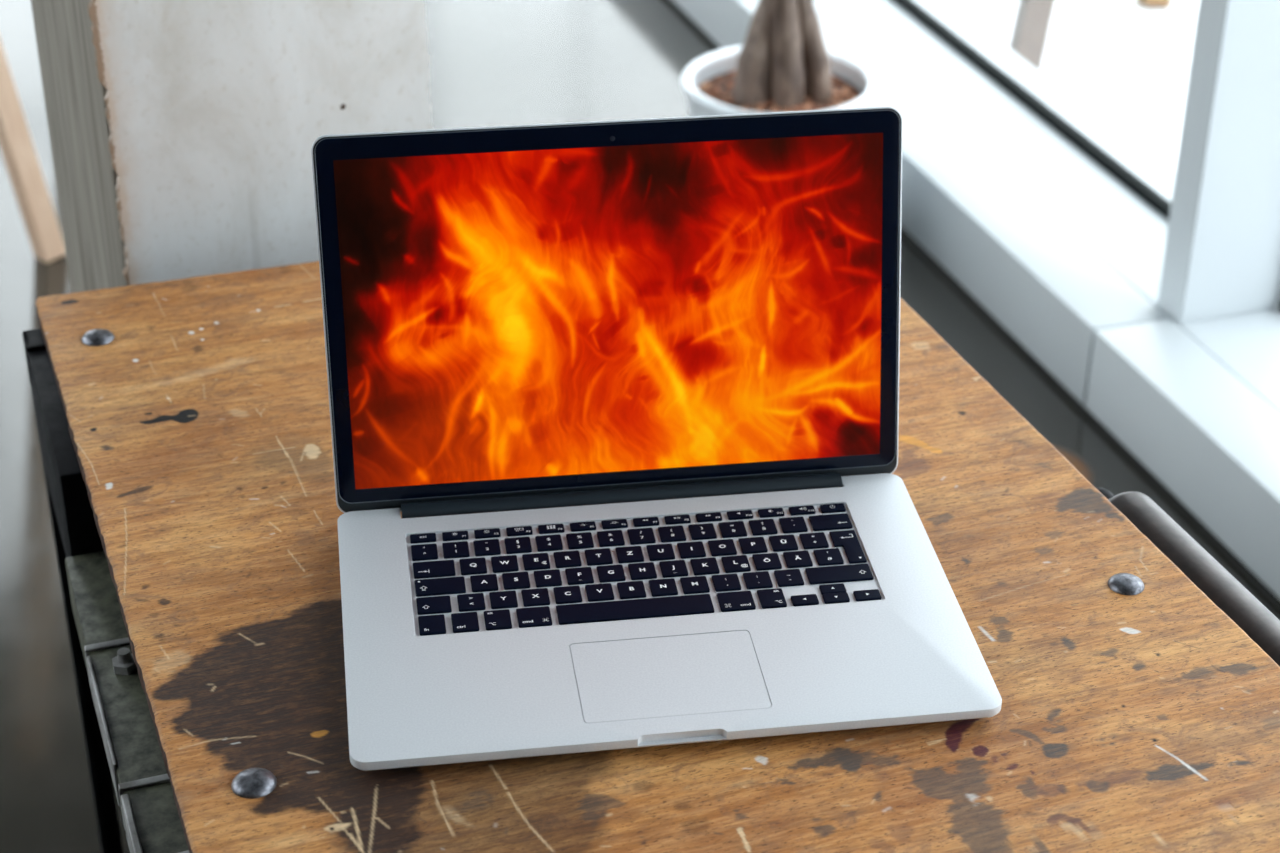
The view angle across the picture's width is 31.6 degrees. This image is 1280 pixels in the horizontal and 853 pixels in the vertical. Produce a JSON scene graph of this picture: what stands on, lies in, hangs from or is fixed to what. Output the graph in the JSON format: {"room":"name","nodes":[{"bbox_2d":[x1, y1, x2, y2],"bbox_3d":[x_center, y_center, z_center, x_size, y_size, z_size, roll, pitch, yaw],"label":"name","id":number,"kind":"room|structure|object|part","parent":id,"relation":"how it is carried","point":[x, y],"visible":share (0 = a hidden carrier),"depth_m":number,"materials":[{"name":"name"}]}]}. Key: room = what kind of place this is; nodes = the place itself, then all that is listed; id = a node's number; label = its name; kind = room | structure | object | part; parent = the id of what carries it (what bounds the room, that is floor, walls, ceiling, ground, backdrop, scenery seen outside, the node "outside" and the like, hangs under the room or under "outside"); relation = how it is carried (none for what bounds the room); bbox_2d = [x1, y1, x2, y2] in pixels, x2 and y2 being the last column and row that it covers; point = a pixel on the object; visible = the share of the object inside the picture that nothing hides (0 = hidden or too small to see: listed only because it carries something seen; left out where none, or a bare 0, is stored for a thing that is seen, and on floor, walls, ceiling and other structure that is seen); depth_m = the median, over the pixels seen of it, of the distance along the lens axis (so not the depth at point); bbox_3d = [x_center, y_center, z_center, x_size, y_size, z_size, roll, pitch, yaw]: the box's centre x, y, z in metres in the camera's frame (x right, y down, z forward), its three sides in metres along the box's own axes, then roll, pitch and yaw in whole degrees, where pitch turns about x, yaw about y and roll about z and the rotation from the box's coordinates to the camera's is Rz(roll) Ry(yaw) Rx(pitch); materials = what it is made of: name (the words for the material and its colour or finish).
{"room":"home office","nodes":[
{"label":"home office","id":0,"kind":"room"},
{"bbox_2d":[0,0,1279,852],"bbox_3d":[-2.514,-0.489,3.753,5.250,0.060,11.600,-10,32,-16],"label":"floor","id":1,"kind":"structure","parent":0,"point":[493,62],"depth_m":3.14,"materials":[{"name":"concrete"}]},
{"bbox_2d":[0,40,65,262],"bbox_3d":[-1.048,-0.959,3.608,0.196,0.924,1.328,-5,31,-9],"label":"trestle","id":2,"kind":"object","parent":1,"relation":"on","point":[17,148],"visible":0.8,"depth_m":3.24,"materials":[{"name":"brown wood"}]},
{"bbox_2d":[31,0,431,292],"bbox_3d":[-0.327,-0.348,1.777,0.277,1.750,0.158,-18,36,-28],"label":"wooden block","id":3,"kind":"object","parent":1,"relation":"on","point":[182,133],"visible":0.19,"depth_m":1.76,"materials":[{"name":"white paint"}]},
{"bbox_2d":[22,261,1279,852],"bbox_3d":[0.015,0.382,1.571,0.690,0.713,0.955,-10,32,-17],"label":"workbench","id":4,"kind":"object","parent":1,"relation":"on","point":[184,425],"visible":0.53,"depth_m":1.32,"materials":[{"name":"brown wood"}]},
{"bbox_3d":[-0.166,-0.097,1.766,0.612,0.042,0.026,-10,32,-17],"label":"cross rail","id":5,"kind":"part","parent":4,"relation":"part of","materials":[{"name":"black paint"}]},
{"bbox_3d":[-0.449,0.228,1.848,0.018,0.687,0.022,-10,32,-17],"label":"leg","id":6,"kind":"part","parent":4,"relation":"part of","materials":[{"name":"black paint"}]},
{"bbox_2d":[311,106,1001,770],"bbox_3d":[0.003,-0.004,1.294,0.359,0.243,0.303,-4,31,-7],"label":"laptop","id":7,"kind":"object","parent":4,"relation":"on","point":[624,394],"visible":1,"depth_m":1.38,"materials":[{"name":"metal"}]},
{"bbox_3d":[-0.015,-0.070,1.398,0.359,0.240,0.005,-4,19,-7],"label":"lid","id":8,"kind":"part","parent":7,"relation":"part of","materials":[{"name":"glass"}]},
{"bbox_3d":[-0.014,-0.073,1.394,0.354,0.230,0.002,-4,19,-7],"label":"bezel glass","id":9,"kind":"part","parent":7,"relation":"part of","materials":[{"name":"orange glass"}]},
{"bbox_2d":[681,0,878,115],"bbox_3d":[0.157,-0.894,2.985,1.042,1.448,0.976,-4,31,-7],"label":"potted tree","id":10,"kind":"object","parent":1,"relation":"on","point":[784,63],"visible":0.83,"depth_m":3.16,"materials":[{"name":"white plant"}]},
{"bbox_3d":[0.198,-0.378,3.273,0.280,0.268,0.280,-4,31,-7],"label":"pot","id":11,"kind":"part","parent":10,"relation":"part of","materials":[{"name":"white ceramic"}]},
{"bbox_2d":[706,0,1279,598],"bbox_3d":[0.157,-3.220,3.192,0.344,5.360,11.600,-10,32,-16],"label":"wall","id":12,"kind":"structure","parent":0,"point":[1122,149],"depth_m":3.56,"materials":[{"name":"white paint"}]},
{"bbox_2d":[673,0,1279,597],"bbox_3d":[0.080,-1.012,4.484,0.257,0.124,11.600,-10,32,-16],"label":"window sill","id":13,"kind":"structure","parent":12,"relation":"attached to","point":[1067,258],"depth_m":3.07,"materials":[{"name":"white paint"}]},
{"bbox_3d":[0.205,-0.716,3.978,0.597,0.114,2.568,-4,31,-7],"label":"panel","id":14,"kind":"part","parent":13,"relation":"part of","materials":[{"name":"white paint"}]},
{"bbox_3d":[0.939,0.378,2.154,0.110,0.114,1.895,-10,32,-16],"label":"panel","id":15,"kind":"part","parent":13,"relation":"part of","materials":[{"name":"white paint"}]},
{"bbox_2d":[893,0,1279,323],"bbox_3d":[0.189,-1.994,3.939,0.247,2.330,11.600,-10,32,-16],"label":"window","id":16,"kind":"structure","parent":12,"relation":"in","point":[1221,258],"depth_m":2.82,"materials":[{"name":"white paint"}]},
{"label":"outside","id":17,"kind":"structure","parent":0,"visible":0},
{"bbox_2d":[946,0,1198,173],"bbox_3d":[10.392,-3.667,9.262,22.600,0.120,38.000,-10,32,-16],"label":"ground","id":18,"kind":"structure","parent":17,"point":[1128,62],"depth_m":3.96,"materials":[{"name":"white"}]},
{"bbox_2d":[1008,0,1055,71],"bbox_3d":[0.724,-0.977,3.802,0.067,0.757,0.409,14,33,22],"label":"wooden post","id":19,"kind":"object","parent":18,"relation":"on","point":[1032,21],"visible":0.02,"depth_m":3.82,"materials":[{"name":"brown wood"}]},
{"bbox_2d":[1137,0,1171,6],"bbox_3d":[0.971,-1.219,4.064,0.061,0.895,0.297,5,31,7],"label":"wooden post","id":20,"kind":"object","parent":18,"relation":"on","point":[1163,3],"visible":1,"depth_m":4.16,"materials":[{"name":"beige wood"}]}
]}

